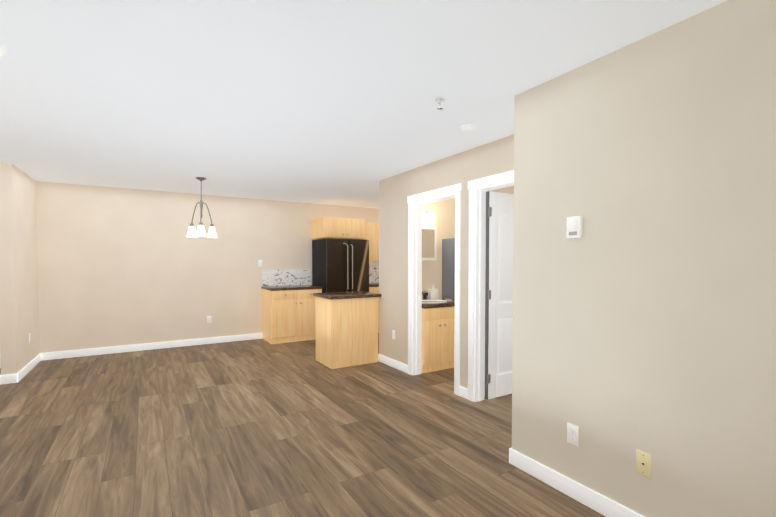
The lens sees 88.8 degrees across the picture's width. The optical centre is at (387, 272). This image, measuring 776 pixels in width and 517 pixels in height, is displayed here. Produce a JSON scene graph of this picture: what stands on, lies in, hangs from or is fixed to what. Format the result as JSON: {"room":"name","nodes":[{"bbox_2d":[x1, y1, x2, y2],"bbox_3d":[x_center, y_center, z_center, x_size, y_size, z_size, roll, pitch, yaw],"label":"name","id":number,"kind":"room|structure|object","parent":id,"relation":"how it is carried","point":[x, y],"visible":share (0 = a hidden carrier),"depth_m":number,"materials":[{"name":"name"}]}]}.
{"room":"empty living room","nodes":[
{"label":"empty living room","id":0,"kind":"room"},
{"bbox_2d":[0,162,39,374],"bbox_3d":[-4.513,0.004,4.863,0.130,2.440,1.150,-1,2,-31],"label":"wall","id":1,"kind":"structure","parent":0,"point":[19,307],"depth_m":4.54,"materials":[{"name":"beige paint"}]},
{"bbox_2d":[0,374,11,384],"bbox_3d":[-4.507,1.178,4.732,0.030,0.100,0.893,-1,2,-31],"label":"baseboard","id":2,"kind":"structure","parent":1,"relation":"attached to","point":[4,379],"depth_m":4.38,"materials":[{"name":"white paint"}]},
{"bbox_2d":[12,353,43,382],"bbox_3d":[-4.441,1.173,4.914,0.013,0.100,1.133,-1,2,-31],"label":"baseboard","id":3,"kind":"structure","parent":1,"relation":"attached to","point":[17,377],"depth_m":4.79,"materials":[{"name":"white paint"}]},
{"bbox_2d":[36,181,378,352],"bbox_3d":[-1.961,-0.059,7.187,6.910,2.440,0.150,-1,2,-31],"label":"wall","id":4,"kind":"structure","parent":0,"point":[121,266],"depth_m":6.11,"materials":[{"name":"beige paint"}]},
{"bbox_2d":[44,333,262,359],"bbox_3d":[-3.476,1.138,6.194,2.995,0.100,0.016,-1,2,-31],"label":"baseboard","id":5,"kind":"structure","parent":4,"relation":"attached to","point":[159,345],"depth_m":6.06,"materials":[{"name":"white paint"}]},
{"bbox_2d":[311,217,364,238],"bbox_3d":[-0.921,-0.796,7.335,0.820,0.355,0.643,-1,2,-31],"label":"upper cabinet","id":6,"kind":"object","parent":4,"relation":"attached to","point":[334,227],"visible":1,"depth_m":7.09,"materials":[{"name":"brown wood"}]},
{"bbox_2d":[365,223,378,260],"bbox_3d":[-0.216,-0.595,7.952,0.958,0.730,0.335,-1,2,-31],"label":"upper cabinet","id":7,"kind":"object","parent":4,"relation":"attached to","point":[372,233],"visible":0.02,"depth_m":7.71,"materials":[{"name":"brown wood"}]},
{"bbox_2d":[0,333,605,516],"bbox_3d":[-0.016,1.354,2.293,8.800,0.120,10.650,-1,2,-31],"label":"floor","id":8,"kind":"structure","parent":0,"point":[255,428],"depth_m":2.98,"materials":[{"name":"wood"}]},
{"bbox_2d":[261,269,322,343],"bbox_3d":[-1.669,0.563,6.914,0.895,1.210,0.643,-1,2,-31],"label":"base cabinet","id":9,"kind":"object","parent":8,"relation":"on","point":[288,311],"visible":0.94,"depth_m":6.70,"materials":[{"name":"brown wood"}]},
{"bbox_2d":[312,238,368,292],"bbox_3d":[-0.860,0.284,7.265,0.820,1.750,0.781,-1,2,-31],"label":"fridge","id":10,"kind":"object","parent":8,"relation":"on","point":[340,265],"visible":0.44,"depth_m":6.97,"materials":[{"name":"black metal"}]},
{"bbox_2d":[313,291,380,368],"bbox_3d":[-0.561,0.750,5.386,0.735,0.920,0.610,-1,2,-31],"label":"base cabinet","id":11,"kind":"object","parent":8,"relation":"on","point":[346,329],"visible":1,"depth_m":5.15,"materials":[{"name":"brown wood"}]},
{"bbox_2d":[369,285,378,332],"bbox_3d":[-0.144,0.702,7.868,0.958,0.880,0.615,-1,2,-31],"label":"base cabinet","id":12,"kind":"object","parent":8,"relation":"on","point":[375,289],"depth_m":7.45,"materials":[{"name":"brown wood"}]},
{"bbox_2d":[369,281,378,288],"bbox_3d":[0.264,0.236,8.098,1.927,0.040,0.627,-1,2,-31],"label":"countertop","id":13,"kind":"structure","parent":12,"relation":"on","point":[371,283],"depth_m":7.81,"materials":[{"name":"grey stone"}]},
{"bbox_2d":[421,290,454,372],"bbox_3d":[0.535,0.730,5.119,0.557,0.974,0.573,-1,2,-31],"label":"sink cabinet","id":14,"kind":"object","parent":8,"relation":"on","point":[437,335],"visible":0.65,"depth_m":4.88,"materials":[{"name":"brown wood"}]},
{"bbox_2d":[428,286,437,299],"bbox_3d":[0.619,0.280,5.424,0.130,0.193,0.075,-1,2,-31],"label":"soap dispenser","id":15,"kind":"object","parent":14,"relation":"on","point":[432,293],"visible":0.96,"depth_m":5.39,"materials":[{"name":"white plastic"}]},
{"bbox_2d":[442,238,454,301],"bbox_3d":[1.096,0.368,5.623,0.620,1.670,0.281,-1,2,-31],"label":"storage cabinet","id":16,"kind":"object","parent":8,"relation":"on","point":[448,268],"visible":0.23,"depth_m":5.45,"materials":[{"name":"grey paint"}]},
{"bbox_2d":[0,0,726,208],"bbox_3d":[-0.016,-1.205,2.224,8.800,0.120,10.650,-1,2,-31],"label":"ceiling","id":17,"kind":"structure","parent":0,"point":[330,102],"depth_m":2.39,"materials":[{"name":"white paint"}]},
{"bbox_2d":[0,46,5,57],"bbox_3d":[-2.018,-1.119,1.992,0.140,0.040,0.140,-1,2,-31],"label":"smoke detector","id":18,"kind":"object","parent":17,"relation":"attached to","point":[2,51],"visible":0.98,"depth_m":2.02,"materials":[{"name":"white plastic"}]},
{"bbox_2d":[186,177,217,237],"bbox_3d":[-2.411,-0.842,5.155,0.373,0.765,0.362,-1,2,-31],"label":"pendant chandelier","id":19,"kind":"object","parent":17,"relation":"hanging from","point":[192,232],"visible":1,"depth_m":5.16,"materials":[{"name":"white glass"}]},
{"bbox_2d":[435,98,443,109],"bbox_3d":[0.347,-1.126,2.658,0.060,0.062,0.060,-1,2,-31],"label":"sprinkler head","id":20,"kind":"object","parent":17,"relation":"attached to","point":[439,100],"visible":1,"depth_m":2.65},
{"bbox_2d":[461,124,475,131],"bbox_3d":[0.645,-1.156,3.194,0.120,0.030,0.120,-1,2,-31],"label":"smoke detector","id":21,"kind":"object","parent":17,"relation":"attached to","point":[468,128],"visible":1,"depth_m":3.16,"materials":[{"name":"white plastic"}]},
{"bbox_2d":[422,198,454,301],"bbox_3d":[1.161,-0.027,5.985,2.600,2.440,0.280,-1,2,-31],"label":"wall","id":22,"kind":"structure","parent":0,"point":[443,222],"depth_m":5.53,"materials":[{"name":"paint"}]},
{"bbox_2d":[422,211,434,219],"bbox_3d":[0.451,-0.763,5.285,0.400,0.110,0.132,-1,2,-31],"label":"vanity light bar","id":23,"kind":"object","parent":22,"relation":"attached to","point":[428,215],"visible":0.44,"depth_m":5.31,"materials":[{"name":"white glass"}]},
{"bbox_2d":[422,226,435,259],"bbox_3d":[0.445,-0.384,5.311,0.445,0.450,0.100,-1,2,-31],"label":"mirrored medicine cabinet","id":24,"kind":"object","parent":22,"relation":"attached to","point":[428,243],"visible":0.5,"depth_m":5.32,"materials":[{"name":"white mirror"}]},
{"bbox_2d":[379,134,513,388],"bbox_3d":[0.667,0.022,4.188,0.120,2.440,2.830,-1,2,-31],"label":"wall","id":25,"kind":"structure","parent":0,"point":[495,157],"depth_m":4.78,"materials":[{"name":"beige paint"}]},
{"bbox_2d":[378,354,407,373],"bbox_3d":[0.060,1.168,5.085,0.013,0.100,0.720,-1,2,-31],"label":"baseboard","id":26,"kind":"structure","parent":25,"relation":"attached to","point":[400,366],"depth_m":5.05,"materials":[{"name":"white paint"}]},
{"bbox_2d":[407,183,461,395],"bbox_3d":[0.541,0.171,4.397,0.160,2.130,0.934,-1,2,-31],"label":"door frame","id":27,"kind":"structure","parent":25,"relation":"attached to","point":[415,292],"depth_m":4.68,"materials":[{"name":"white paint"}]},
{"bbox_2d":[468,170,513,401],"bbox_3d":[1.095,0.196,3.493,0.160,2.130,0.974,-1,2,-31],"label":"door frame","id":28,"kind":"structure","parent":25,"relation":"attached to","point":[476,283],"depth_m":3.81,"materials":[{"name":"white paint"}]},
{"bbox_2d":[484,186,513,396],"bbox_3d":[1.991,0.010,4.629,2.600,2.440,0.120,-1,2,-31],"label":"wall","id":29,"kind":"structure","parent":0,"point":[508,190],"depth_m":4.01,"materials":[{"name":"paint"}]},
{"bbox_2d":[485,191,513,399],"bbox_3d":[1.290,0.227,4.044,0.788,2.015,0.151,-1,2,-31],"label":"bedroom door","id":30,"kind":"structure","parent":29,"relation":"in","point":[499,291],"depth_m":3.91,"materials":[{"name":"white paint"}]},
{"bbox_2d":[512,0,775,516],"bbox_3d":[2.461,0.117,0.668,0.735,2.440,5.050,-1,2,-31],"label":"wall","id":31,"kind":"structure","parent":0,"point":[644,312],"depth_m":1.89,"materials":[{"name":"beige paint"}]},
{"bbox_2d":[567,422,578,445],"bbox_3d":[1.058,0.929,2.271,0.009,0.115,0.070,-1,2,-31],"label":"outlet","id":32,"kind":"object","parent":31,"relation":"attached to","point":[572,434],"visible":1,"depth_m":2.27,"materials":[{"name":"white plastic"}]},
{"bbox_2d":[567,216,581,237],"bbox_3d":[1.047,-0.253,2.232,0.034,0.120,0.084,-1,2,-31],"label":"thermostat","id":33,"kind":"object","parent":31,"relation":"attached to","point":[574,226],"visible":1,"depth_m":2.21,"materials":[{"name":"white plastic"}]},
{"bbox_2d":[509,447,643,516],"bbox_3d":[2.138,1.292,0.511,0.013,0.100,5.063,-1,2,-31],"label":"baseboard","id":34,"kind":"structure","parent":31,"relation":"attached to","point":[594,500],"depth_m":2.27,"materials":[{"name":"white paint"}]},
{"bbox_2d":[636,449,651,477],"bbox_3d":[1.256,0.941,1.948,0.009,0.115,0.070,-1,2,-31],"label":"wall jack","id":35,"kind":"object","parent":31,"relation":"attached to","point":[643,462],"visible":1,"depth_m":1.95,"materials":[{"name":"beige plastic"}]}
]}

